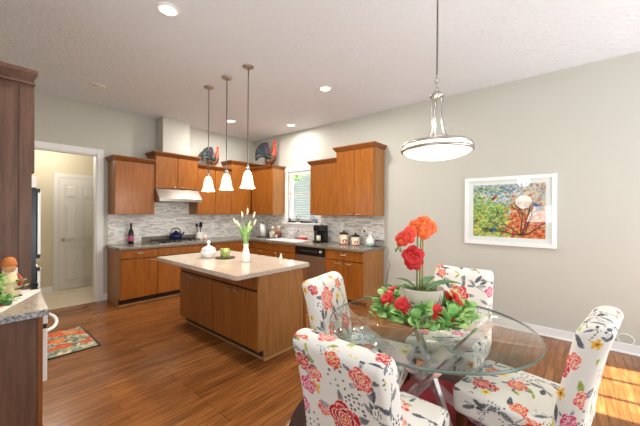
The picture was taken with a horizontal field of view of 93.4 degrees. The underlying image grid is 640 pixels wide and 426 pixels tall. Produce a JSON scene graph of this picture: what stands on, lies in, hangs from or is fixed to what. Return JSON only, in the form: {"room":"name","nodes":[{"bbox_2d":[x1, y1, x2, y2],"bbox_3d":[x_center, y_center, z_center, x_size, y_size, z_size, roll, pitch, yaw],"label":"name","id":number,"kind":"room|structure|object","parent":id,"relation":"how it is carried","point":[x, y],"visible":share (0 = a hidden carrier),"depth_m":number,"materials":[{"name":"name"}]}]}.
{"room":"eat-in kitchen","nodes":[
{"label":"eat-in kitchen","id":0,"kind":"room"},
{"bbox_2d":[32,150,93,290],"bbox_3d":[-4.202,-0.001,4.814,1.230,2.700,2.850,1,0,40],"label":"wall","id":1,"kind":"structure","parent":0,"point":[47,163],"depth_m":5.13,"materials":[{"name":"beige paint"}]},
{"bbox_2d":[40,286,52,292],"bbox_3d":[-5.018,1.300,4.648,0.014,0.090,1.350,1,0,40],"label":"baseboard","id":2,"kind":"structure","parent":1,"relation":"attached to","point":[45,289],"depth_m":5.11,"materials":[{"name":"white paint"}]},
{"bbox_2d":[53,173,92,291],"bbox_3d":[-4.333,0.330,5.447,0.018,2.035,0.740,1,0,40],"label":"trim","id":3,"kind":"structure","parent":1,"relation":"attached to","point":[56,176],"depth_m":5.19,"materials":[{"name":"beige paint"}]},
{"bbox_2d":[58,178,92,289],"bbox_3d":[-4.304,0.361,5.423,0.090,1.949,0.592,1,0,40],"label":"door","id":4,"kind":"structure","parent":1,"relation":"in","point":[75,195],"depth_m":5.39,"materials":[{"name":"beige paint"}]},
{"bbox_2d":[35,92,253,293],"bbox_3d":[-3.076,-0.139,5.096,0.128,2.990,4.730,1,0,40],"label":"wall","id":5,"kind":"structure","parent":0,"point":[58,120],"depth_m":4.93,"materials":[{"name":"grey paint"}]},
{"bbox_2d":[35,141,103,301],"bbox_3d":[-3.765,0.189,4.273,0.139,2.330,1.135,1,0,40],"label":"trim","id":6,"kind":"structure","parent":5,"relation":"attached to","point":[98,160],"depth_m":4.61,"materials":[{"name":"white paint"}]},
{"bbox_2d":[114,229,118,235],"bbox_3d":[-3.242,0.306,4.796,0.009,0.114,0.070,1,0,40],"label":"wall outlet","id":7,"kind":"object","parent":5,"relation":"attached to","point":[116,231],"visible":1,"depth_m":4.79,"materials":[{"name":"white plastic"}]},
{"bbox_2d":[105,154,155,214],"bbox_3d":[-3.001,-0.421,4.792,0.370,0.887,0.603,1,0,40],"label":"upper cabinet","id":8,"kind":"object","parent":5,"relation":"attached to","point":[131,180],"visible":1,"depth_m":4.67,"materials":[{"name":"brown wood"}]},
{"bbox_2d":[145,150,201,189],"bbox_3d":[-2.561,-0.712,5.296,0.390,0.597,0.808,1,0,40],"label":"upper cabinet","id":9,"kind":"object","parent":5,"relation":"attached to","point":[172,170],"visible":1,"depth_m":5.16,"materials":[{"name":"brown wood"}]},
{"bbox_2d":[154,188,201,202],"bbox_3d":[-2.522,-0.298,5.262,0.500,0.221,0.726,1,0,40],"label":"range hood","id":10,"kind":"object","parent":9,"relation":"attached to","point":[161,195],"visible":0.89,"depth_m":5.10,"materials":[{"name":"silver metal"}]},
{"bbox_2d":[189,164,232,213],"bbox_3d":[-2.107,-0.432,5.852,0.370,0.915,0.702,1,0,40],"label":"upper cabinet","id":11,"kind":"object","parent":5,"relation":"attached to","point":[219,201],"visible":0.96,"depth_m":5.74,"materials":[{"name":"brown wood"}]},
{"bbox_2d":[201,147,218,165],"bbox_3d":[-2.126,-1.110,5.862,0.355,0.439,0.110,0,0,-38],"label":"rooster figurine","id":12,"kind":"object","parent":11,"relation":"on","point":[214,161],"visible":0.84,"depth_m":5.85,"materials":[{"name":"multicoloured ceramic"}]},
{"bbox_2d":[221,160,264,213],"bbox_3d":[-1.622,-0.512,6.427,0.370,1.080,0.876,1,0,40],"label":"upper cabinet","id":13,"kind":"object","parent":5,"relation":"attached to","point":[241,199],"visible":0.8,"depth_m":6.18,"materials":[{"name":"brown wood"}]},
{"bbox_2d":[156,116,189,155],"bbox_3d":[-2.602,-1.316,5.341,0.280,0.630,0.460,1,0,40],"label":"wall","id":14,"kind":"structure","parent":0,"point":[172,135],"depth_m":5.22,"materials":[{"name":"grey paint"}]},
{"bbox_2d":[0,0,639,140],"bbox_3d":[-0.917,-1.659,1.300,8.300,0.100,8.000,1,0,40],"label":"ceiling","id":15,"kind":"structure","parent":0,"point":[375,56],"depth_m":2.97,"materials":[{"name":"white paint"}]},
{"bbox_2d":[88,83,105,88],"bbox_3d":[-2.849,-1.629,3.853,0.184,0.020,0.184,1,0,40],"label":"recessed light","id":16,"kind":"object","parent":15,"relation":"in","point":[95,85],"visible":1,"depth_m":3.84,"materials":[{"name":"white plastic"}]},
{"bbox_2d":[155,2,180,17],"bbox_3d":[-1.205,-1.614,2.393,0.184,0.020,0.184,1,0,40],"label":"recessed light","id":17,"kind":"object","parent":15,"relation":"in","point":[167,9],"visible":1,"depth_m":2.38,"materials":[{"name":"white plastic"}]},
{"bbox_2d":[201,85,214,191],"bbox_3d":[-1.437,-0.950,3.887,0.166,1.340,0.173,1,0,40],"label":"pendant light","id":18,"kind":"object","parent":15,"relation":"hanging from","point":[208,183],"visible":1,"depth_m":3.87,"materials":[{"name":"white glass"}]},
{"bbox_2d":[219,75,233,189],"bbox_3d":[-1.116,-0.947,3.604,0.166,1.340,0.173,1,0,40],"label":"pendant light","id":19,"kind":"object","parent":15,"relation":"hanging from","point":[226,184],"visible":1,"depth_m":3.58,"materials":[{"name":"white glass"}]},
{"bbox_2d":[240,64,254,188],"bbox_3d":[-0.794,-0.944,3.324,0.166,1.340,0.173,1,0,40],"label":"pendant light","id":20,"kind":"object","parent":15,"relation":"hanging from","point":[247,180],"visible":1,"depth_m":3.30,"materials":[{"name":"white glass"}]},
{"bbox_2d":[318,86,331,91],"bbox_3d":[0.065,-1.609,3.899,0.184,0.020,0.184,1,0,40],"label":"recessed light","id":21,"kind":"object","parent":15,"relation":"in","point":[321,88],"visible":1,"depth_m":3.88,"materials":[{"name":"white plastic"}]},
{"bbox_2d":[401,0,474,160],"bbox_3d":[0.770,-0.977,1.982,0.452,1.246,0.452,1,0,40],"label":"pendant","id":22,"kind":"object","parent":15,"relation":"hanging from","point":[434,148],"visible":1,"depth_m":1.88,"materials":[{"name":"white glass"}]},
{"bbox_2d":[42,286,639,425],"bbox_3d":[-1.369,1.417,1.672,9.430,0.080,8.000,1,0,40],"label":"floor","id":23,"kind":"structure","parent":0,"point":[151,366],"depth_m":2.61,"materials":[{"name":"brown wood"}]},
{"bbox_2d":[0,61,37,289],"bbox_3d":[-2.429,0.208,2.043,0.854,2.320,0.654,1,0,40],"label":"tall cabinet","id":24,"kind":"object","parent":23,"relation":"on","point":[17,85],"visible":0.54,"depth_m":1.97,"materials":[{"name":"brown wood"}]},
{"bbox_2d":[31,176,40,288],"bbox_3d":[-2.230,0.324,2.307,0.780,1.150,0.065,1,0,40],"label":"refrigerator","id":25,"kind":"object","parent":24,"relation":"in","point":[36,193],"visible":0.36,"depth_m":2.05,"materials":[{"name":"black metal"}]},
{"bbox_2d":[0,316,42,425],"bbox_3d":[-1.918,0.961,1.585,0.593,0.825,0.614,1,0,40],"label":"base cabinet","id":26,"kind":"object","parent":23,"relation":"on","point":[21,342],"visible":0.92,"depth_m":1.57,"materials":[{"name":"brown wood"}]},
{"bbox_2d":[0,291,48,324],"bbox_3d":[-1.888,0.530,1.595,0.620,0.034,0.666,1,0,40],"label":"countertop","id":27,"kind":"structure","parent":26,"relation":"on","point":[34,306],"depth_m":1.61,"materials":[{"name":"stone"}]},
{"bbox_2d":[0,288,41,312],"bbox_3d":[-1.885,0.536,1.605,0.600,0.055,0.669,1,0,40],"label":"table runner","id":28,"kind":"object","parent":27,"relation":"on","point":[26,293],"visible":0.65,"depth_m":1.83,"materials":[{"name":"white fabric"}]},
{"bbox_2d":[0,272,7,294],"bbox_3d":[-1.838,0.422,1.716,0.100,0.171,0.103,0,0,-16],"label":"herb plant","id":29,"kind":"object","parent":28,"relation":"on","point":[2,288],"visible":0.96,"depth_m":1.73,"materials":[{"name":"green plant"}]},
{"bbox_2d":[0,292,17,305],"bbox_3d":[-1.721,0.474,1.666,0.101,0.070,0.105,1,0,40],"label":"herb plant","id":30,"kind":"object","parent":28,"relation":"on","point":[5,300],"visible":1,"depth_m":1.66,"materials":[{"name":"green plant"}]},
{"bbox_2d":[0,257,24,295],"bbox_3d":[-1.887,0.387,1.831,0.103,0.241,0.134,1,0,40],"label":"gnome","id":31,"kind":"object","parent":28,"relation":"on","point":[9,264],"visible":0.89,"depth_m":1.81,"materials":[{"name":"brown ceramic"}]},
{"bbox_2d":[10,278,27,296],"bbox_3d":[-1.852,0.444,1.840,0.106,0.127,0.083,0,0,-13],"label":"herb plant","id":32,"kind":"object","parent":28,"relation":"on","point":[18,280],"visible":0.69,"depth_m":1.84,"materials":[{"name":"green plant"}]},
{"bbox_2d":[30,282,38,289],"bbox_3d":[-1.899,0.483,2.004,0.024,0.047,0.042,1,0,40],"label":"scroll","id":33,"kind":"object","parent":28,"relation":"on","point":[34,288],"visible":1,"depth_m":2.00,"materials":[{"name":"black"}]},
{"bbox_2d":[43,312,58,381],"bbox_3d":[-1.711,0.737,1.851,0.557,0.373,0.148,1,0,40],"label":"oven","id":34,"kind":"object","parent":26,"relation":"in","point":[45,318],"visible":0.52,"depth_m":1.66,"materials":[{"name":"white metal"}]},
{"bbox_2d":[47,326,100,359],"bbox_3d":[-2.747,1.359,3.144,0.785,0.008,0.575,1,0,40],"label":"kitchen mat","id":35,"kind":"object","parent":23,"relation":"on","point":[76,339],"visible":0.68,"depth_m":3.16,"materials":[{"name":"multicoloured fabric"}]},
{"bbox_2d":[107,248,156,306],"bbox_3d":[-2.915,0.948,4.695,0.646,0.820,0.500,1,0,40],"label":"base cabinet","id":36,"kind":"object","parent":23,"relation":"on","point":[131,274],"visible":0.98,"depth_m":4.50,"materials":[{"name":"brown wood"}]},
{"bbox_2d":[155,244,205,298],"bbox_3d":[-2.490,0.950,5.199,0.646,0.820,0.813,1,0,40],"label":"base cabinet","id":37,"kind":"object","parent":23,"relation":"on","point":[168,275],"visible":0.33,"depth_m":4.85,"materials":[{"name":"brown wood"}]},
{"bbox_2d":[206,242,227,250],"bbox_3d":[-2.086,0.951,5.679,0.646,0.820,0.438,1,0,40],"label":"base cabinet","id":38,"kind":"object","parent":23,"relation":"on","point":[217,246],"visible":0.2,"depth_m":5.51,"materials":[{"name":"brown wood"}]},
{"bbox_2d":[228,241,248,251],"bbox_3d":[-1.618,0.953,6.258,0.616,0.820,1.048,1,0,40],"label":"base cabinet","id":39,"kind":"object","parent":23,"relation":"on","point":[237,246],"visible":0.1,"depth_m":5.79,"materials":[{"name":"brown wood"}]},
{"bbox_2d":[106,234,384,252],"bbox_3d":[-1.159,0.483,4.708,3.309,0.135,2.831,1,0,40],"label":"countertop","id":40,"kind":"structure","parent":39,"relation":"on","point":[360,248],"depth_m":4.96,"materials":[{"name":"grey stone"}]},
{"bbox_2d":[128,223,133,243],"bbox_3d":[-3.047,0.331,4.861,0.080,0.333,0.080,1,0,40],"label":"wine bottle","id":41,"kind":"object","parent":40,"relation":"on","point":[131,232],"visible":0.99,"depth_m":4.83,"materials":[{"name":"black glass"}]},
{"bbox_2d":[148,237,203,243],"bbox_3d":[-2.476,0.477,5.223,0.470,0.045,0.760,1,0,40],"label":"gas cooktop","id":42,"kind":"object","parent":40,"relation":"in","point":[182,240],"visible":0.98,"depth_m":5.11,"materials":[{"name":"silver metal"}]},
{"bbox_2d":[169,228,184,238],"bbox_3d":[-2.538,0.355,5.332,0.231,0.198,0.210,0,0,-11],"label":"tea kettle","id":43,"kind":"object","parent":42,"relation":"on","point":[175,234],"visible":0.99,"depth_m":5.26,"materials":[{"name":"blue metal"}]},
{"bbox_2d":[195,232,202,239],"bbox_3d":[-2.273,0.430,5.673,0.130,0.140,0.130,1,0,40],"label":"utensil crock","id":44,"kind":"object","parent":40,"relation":"on","point":[199,235],"visible":0.87,"depth_m":5.62,"materials":[{"name":"white ceramic"}]},
{"bbox_2d":[257,222,268,236],"bbox_3d":[-1.208,0.343,6.377,0.260,0.325,0.260,1,0,40],"label":"paper towel holder","id":45,"kind":"object","parent":40,"relation":"on","point":[262,226],"visible":0.94,"depth_m":6.33,"materials":[{"name":"white paper"}]},
{"bbox_2d":[269,226,274,237],"bbox_3d":[-0.978,0.387,6.216,0.148,0.240,0.120,1,0,40],"label":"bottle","id":46,"kind":"object","parent":40,"relation":"on","point":[272,233],"visible":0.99,"depth_m":6.19,"materials":[{"name":"beige glass"}]},
{"bbox_2d":[275,226,280,237],"bbox_3d":[-0.845,0.383,6.117,0.155,0.252,0.126,1,0,40],"label":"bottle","id":47,"kind":"object","parent":40,"relation":"on","point":[278,233],"visible":0.97,"depth_m":6.09,"materials":[{"name":"brown glass"}]},
{"bbox_2d":[266,238,309,245],"bbox_3d":[-0.604,0.595,5.653,0.804,0.184,0.394,1,0,40],"label":"sink","id":48,"kind":"object","parent":40,"relation":"in","point":[275,239],"visible":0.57,"depth_m":5.72,"materials":[{"name":"white ceramic"}]},
{"bbox_2d":[313,225,327,242],"bbox_3d":[-0.016,0.360,5.308,0.230,0.312,0.220,1,0,40],"label":"coffee maker","id":49,"kind":"object","parent":40,"relation":"on","point":[322,230],"visible":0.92,"depth_m":5.26,"materials":[{"name":"black plastic"}]},
{"bbox_2d":[339,230,348,244],"bbox_3d":[0.398,0.401,5.024,0.154,0.233,0.154,1,0,40],"label":"canister","id":50,"kind":"object","parent":40,"relation":"on","point":[343,236],"visible":1,"depth_m":4.96,"materials":[{"name":"white ceramic"}]},
{"bbox_2d":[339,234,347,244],"bbox_3d":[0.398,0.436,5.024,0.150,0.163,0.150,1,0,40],"label":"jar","id":51,"kind":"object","parent":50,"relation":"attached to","point":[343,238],"depth_m":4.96,"materials":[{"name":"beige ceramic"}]},
{"bbox_2d":[351,232,359,244],"bbox_3d":[0.575,0.418,4.901,0.144,0.203,0.144,1,0,40],"label":"canister","id":52,"kind":"object","parent":40,"relation":"on","point":[355,239],"visible":0.99,"depth_m":4.84,"materials":[{"name":"white ceramic"}]},
{"bbox_2d":[366,232,374,245],"bbox_3d":[0.795,0.413,4.782,0.140,0.220,0.139,0,0,-7],"label":"pitcher","id":53,"kind":"object","parent":40,"relation":"on","point":[370,240],"visible":0.96,"depth_m":4.74,"materials":[{"name":"white ceramic"}]},
{"bbox_2d":[376,240,383,246],"bbox_3d":[0.945,0.477,4.755,0.125,0.093,0.042,1,0,40],"label":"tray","id":54,"kind":"object","parent":40,"relation":"on","point":[378,242],"visible":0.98,"depth_m":4.74,"materials":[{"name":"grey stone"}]},
{"bbox_2d":[180,267,305,360],"bbox_3d":[-0.952,0.971,3.479,1.554,0.808,0.670,1,0,40],"label":"kitchen island","id":55,"kind":"object","parent":23,"relation":"on","point":[261,316],"visible":0.89,"depth_m":3.03,"materials":[{"name":"brown wood"}]},
{"bbox_2d":[157,250,308,280],"bbox_3d":[-1.019,0.546,3.402,1.605,0.040,0.928,1,0,40],"label":"island countertop","id":56,"kind":"structure","parent":55,"relation":"on","point":[234,269],"depth_m":3.10,"materials":[{"name":"stone"}]},
{"bbox_2d":[200,240,215,257],"bbox_3d":[-1.312,0.422,3.549,0.176,0.205,0.180,1,0,40],"label":"glass jar","id":57,"kind":"object","parent":56,"relation":"on","point":[208,251],"visible":1,"depth_m":3.49,"materials":[{"name":"white"}]},
{"bbox_2d":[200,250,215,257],"bbox_3d":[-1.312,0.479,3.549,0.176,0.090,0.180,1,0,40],"label":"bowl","id":58,"kind":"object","parent":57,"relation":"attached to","point":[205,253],"depth_m":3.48,"materials":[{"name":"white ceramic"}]},
{"bbox_2d":[215,256,234,258],"bbox_3d":[-1.108,0.519,3.518,0.230,0.012,0.230,1,0,40],"label":"coaster","id":59,"kind":"object","parent":56,"relation":"on","point":[217,257],"visible":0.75,"depth_m":3.49,"materials":[{"name":"brown metal"}]},
{"bbox_2d":[220,248,229,257],"bbox_3d":[-1.108,0.464,3.518,0.106,0.110,0.106,1,0,40],"label":"candle","id":60,"kind":"object","parent":59,"relation":"on","point":[224,252],"visible":0.98,"depth_m":3.48,"materials":[{"name":"wax"}]},
{"bbox_2d":[233,208,255,261],"bbox_3d":[-0.821,0.233,3.266,0.210,0.590,0.189,0,0,-30],"label":"flower vase","id":61,"kind":"object","parent":56,"relation":"on","point":[245,233],"visible":1,"depth_m":3.25,"materials":[{"name":"white ceramic"}]},
{"bbox_2d":[249,241,265,254],"bbox_3d":[-1.083,0.957,6.081,0.420,0.820,0.631,1,0,40],"label":"base cabinet","id":62,"kind":"object","parent":23,"relation":"on","point":[255,247],"visible":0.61,"depth_m":5.85,"materials":[{"name":"brown wood"}]},
{"bbox_2d":[262,242,294,259],"bbox_3d":[-0.582,0.966,5.659,0.888,0.811,0.631,1,0,40],"label":"base cabinet","id":63,"kind":"object","parent":23,"relation":"on","point":[268,249],"visible":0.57,"depth_m":5.43,"materials":[{"name":"brown wood"}]},
{"bbox_2d":[295,246,325,279],"bbox_3d":[0.004,0.968,5.158,0.643,0.818,0.620,1,0,40],"label":"dishwasher","id":64,"kind":"object","parent":23,"relation":"on","point":[316,258],"visible":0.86,"depth_m":4.89,"materials":[{"name":"brown metal"}]},
{"bbox_2d":[325,249,383,306],"bbox_3d":[0.526,0.971,4.725,0.700,0.820,0.631,1,0,40],"label":"base cabinet","id":65,"kind":"object","parent":23,"relation":"on","point":[362,273],"visible":0.78,"depth_m":4.45,"materials":[{"name":"brown wood"}]},
{"bbox_2d":[289,374,476,425],"bbox_3d":[0.654,1.383,1.877,1.720,0.012,1.720,1,0,40],"label":"round rug","id":66,"kind":"object","parent":23,"relation":"on","point":[447,381],"visible":0.16,"depth_m":2.20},
{"bbox_2d":[302,271,413,388],"bbox_3d":[0.262,0.920,2.098,0.675,0.907,0.458,0,0,30],"label":"dining chair","id":67,"kind":"object","parent":66,"relation":"on","point":[324,293],"visible":0.38,"depth_m":2.09,"materials":[{"name":"fabric"}]},
{"bbox_2d":[293,328,448,425],"bbox_3d":[0.246,0.927,1.334,0.446,0.898,0.657,1,0,40],"label":"dining chair","id":68,"kind":"object","parent":66,"relation":"on","point":[344,383],"visible":1,"depth_m":1.10,"materials":[{"name":"fabric"}]},
{"bbox_2d":[330,296,545,425],"bbox_3d":[0.656,1.026,1.876,1.196,0.702,1.196,1,0,40],"label":"dining table","id":69,"kind":"object","parent":66,"relation":"on","point":[426,376],"visible":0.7,"depth_m":1.79,"materials":[{"name":"clear glass"}]},
{"bbox_2d":[367,283,481,332],"bbox_3d":[0.658,0.581,1.958,0.669,0.183,0.700,0,0,35],"label":"wreath","id":70,"kind":"object","parent":69,"relation":"on","point":[457,311],"visible":0.8,"depth_m":1.76,"materials":[{"name":"green plant"}]},
{"bbox_2d":[380,290,393,305],"bbox_3d":[0.430,0.546,1.931,0.100,0.099,0.061,1,0,40],"label":"flower","id":71,"kind":"object","parent":70,"relation":"on","point":[386,299],"depth_m":1.92,"materials":[{"name":"red plant"}]},
{"bbox_2d":[394,296,410,313],"bbox_3d":[0.488,0.549,1.791,0.098,0.098,0.049,0,0,23],"label":"flower","id":72,"kind":"object","parent":70,"relation":"on","point":[401,304],"depth_m":1.78,"materials":[{"name":"red plant"}]},
{"bbox_2d":[430,304,443,322],"bbox_3d":[0.668,0.573,1.718,0.095,0.096,0.047,0,0,-5],"label":"flower","id":73,"kind":"object","parent":70,"relation":"on","point":[437,312],"depth_m":1.71,"materials":[{"name":"red plant"}]},
{"bbox_2d":[444,290,451,300],"bbox_3d":[0.858,0.557,2.027,0.073,0.088,0.103,1,0,40],"label":"flower","id":74,"kind":"object","parent":70,"relation":"on","point":[448,295],"depth_m":2.01,"materials":[{"name":"red plant"}]},
{"bbox_2d":[450,289,459,299],"bbox_3d":[0.876,0.550,1.952,0.064,0.101,0.105,1,0,40],"label":"flower","id":75,"kind":"object","parent":70,"relation":"on","point":[453,295],"depth_m":1.96,"materials":[{"name":"red plant"}]},
{"bbox_2d":[454,298,462,311],"bbox_3d":[0.869,0.579,1.887,0.057,0.091,0.097,1,0,40],"label":"flower","id":76,"kind":"object","parent":70,"relation":"on","point":[456,300],"depth_m":1.89,"materials":[{"name":"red plant"}]},
{"bbox_2d":[395,215,460,322],"bbox_3d":[0.658,0.344,1.946,0.392,0.661,0.270,0,0,-16],"label":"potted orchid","id":77,"kind":"object","parent":69,"relation":"on","point":[417,293],"visible":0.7,"depth_m":1.88,"materials":[{"name":"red plant"}]},
{"bbox_2d":[405,265,493,425],"bbox_3d":[1.034,0.922,2.354,0.480,0.912,0.706,1,0,40],"label":"dining chair","id":78,"kind":"object","parent":66,"relation":"on","point":[476,285],"visible":0.43,"depth_m":2.37,"materials":[{"name":"fabric"}]},
{"bbox_2d":[453,306,623,425],"bbox_3d":[1.085,0.915,1.537,0.466,0.931,0.622,0,0,-41],"label":"dining chair","id":79,"kind":"object","parent":66,"relation":"on","point":[520,398],"visible":0.98,"depth_m":1.40,"materials":[{"name":"fabric"}]},
{"bbox_2d":[254,51,639,345],"bbox_3d":[1.609,-0.105,4.314,8.300,2.990,0.128,1,0,40],"label":"wall","id":80,"kind":"structure","parent":0,"point":[580,124],"depth_m":3.52,"materials":[{"name":"grey paint"}]},
{"bbox_2d":[250,165,285,214],"bbox_3d":[-1.092,-0.459,6.263,0.705,0.980,0.370,1,0,40],"label":"upper cabinet","id":81,"kind":"object","parent":80,"relation":"attached to","point":[268,180],"visible":0.98,"depth_m":6.11,"materials":[{"name":"brown wood"}]},
{"bbox_2d":[255,140,276,164],"bbox_3d":[-1.117,-1.237,6.251,0.464,0.574,0.144,0,0,0],"label":"rooster figurine","id":82,"kind":"object","parent":81,"relation":"on","point":[262,150],"visible":0.98,"depth_m":6.22,"materials":[{"name":"multicoloured ceramic"}]},
{"bbox_2d":[282,166,321,229],"bbox_3d":[-0.352,-0.288,5.865,1.000,1.230,0.105,1,0,40],"label":"trim","id":83,"kind":"structure","parent":80,"relation":"attached to","point":[288,225],"depth_m":6.00,"materials":[{"name":"white paint"}]},
{"bbox_2d":[289,171,317,220],"bbox_3d":[-0.296,-0.335,5.931,0.820,0.985,0.070,1,0,40],"label":"window","id":84,"kind":"structure","parent":80,"relation":"in","point":[291,193],"depth_m":6.14,"materials":[{"name":"white paint"}]},
{"bbox_2d":[289,170,317,218],"bbox_3d":[-0.328,-0.358,5.893,0.796,0.926,0.026,1,0,40],"label":"window blind","id":85,"kind":"object","parent":84,"relation":"attached to","point":[306,171],"visible":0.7,"depth_m":5.94,"materials":[{"name":"white plastic"}]},
{"bbox_2d":[307,158,335,215],"bbox_3d":[0.117,-0.430,5.244,0.614,0.945,0.370,1,0,40],"label":"upper cabinet","id":86,"kind":"object","parent":80,"relation":"attached to","point":[323,171],"visible":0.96,"depth_m":5.12,"materials":[{"name":"brown wood"}]},
{"bbox_2d":[332,141,386,215],"bbox_3d":[0.620,-0.506,4.815,0.781,1.105,0.380,1,0,40],"label":"upper cabinet","id":87,"kind":"object","parent":80,"relation":"attached to","point":[359,167],"visible":1,"depth_m":4.66,"materials":[{"name":"brown wood"}]},
{"bbox_2d":[464,173,556,248],"bbox_3d":[2.270,-0.024,3.657,0.950,0.840,0.039,1,0,40],"label":"framed painting","id":88,"kind":"object","parent":80,"relation":"attached to","point":[521,210],"visible":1,"depth_m":3.61,"materials":[{"name":"multicoloured paper"}]},
{"bbox_2d":[473,182,545,238],"bbox_3d":[2.268,-0.027,3.655,0.750,0.645,0.001,1,0,40],"label":"picture","id":89,"kind":"object","parent":88,"relation":"attached to","point":[502,210],"depth_m":3.63},
{"bbox_2d":[492,317,639,356],"bbox_3d":[2.867,1.351,3.161,4.870,0.100,0.024,1,0,40],"label":"baseboard","id":90,"kind":"structure","parent":80,"relation":"attached to","point":[620,347],"depth_m":3.33,"materials":[{"name":"white paint"}]},
{"bbox_2d":[616,333,634,343],"bbox_3d":[3.037,1.246,2.996,0.026,0.098,0.131,0,0,-37],"label":"cable loop","id":91,"kind":"object","parent":80,"relation":"attached to","point":[620,333],"visible":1,"depth_m":3.00,"materials":[{"name":"white plastic"}]},
{"label":"outside","id":92,"kind":"structure","parent":0,"visible":0},
{"bbox_3d":[5.734,1.632,17.688,38.000,0.100,25.550,1,0,40],"label":"ground","id":93,"kind":"structure","parent":92,"visible":0},
{"bbox_2d":[293,175,302,184],"bbox_3d":[-1.402,-0.375,12.547,1.364,3.847,1.374,0,0,31],"label":"leafy tree","id":94,"kind":"object","parent":93,"relation":"on","point":[298,176],"visible":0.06,"depth_m":12.35,"materials":[{"name":"green plant"}]},
{"bbox_2d":[293,174,317,218],"bbox_3d":[0.226,-1.312,16.551,13.800,5.720,6.400,1,0,40],"label":"neighbor house","id":95,"kind":"structure","parent":93,"relation":"on","point":[296,188],"depth_m":13.75,"materials":[{"name":"white"}]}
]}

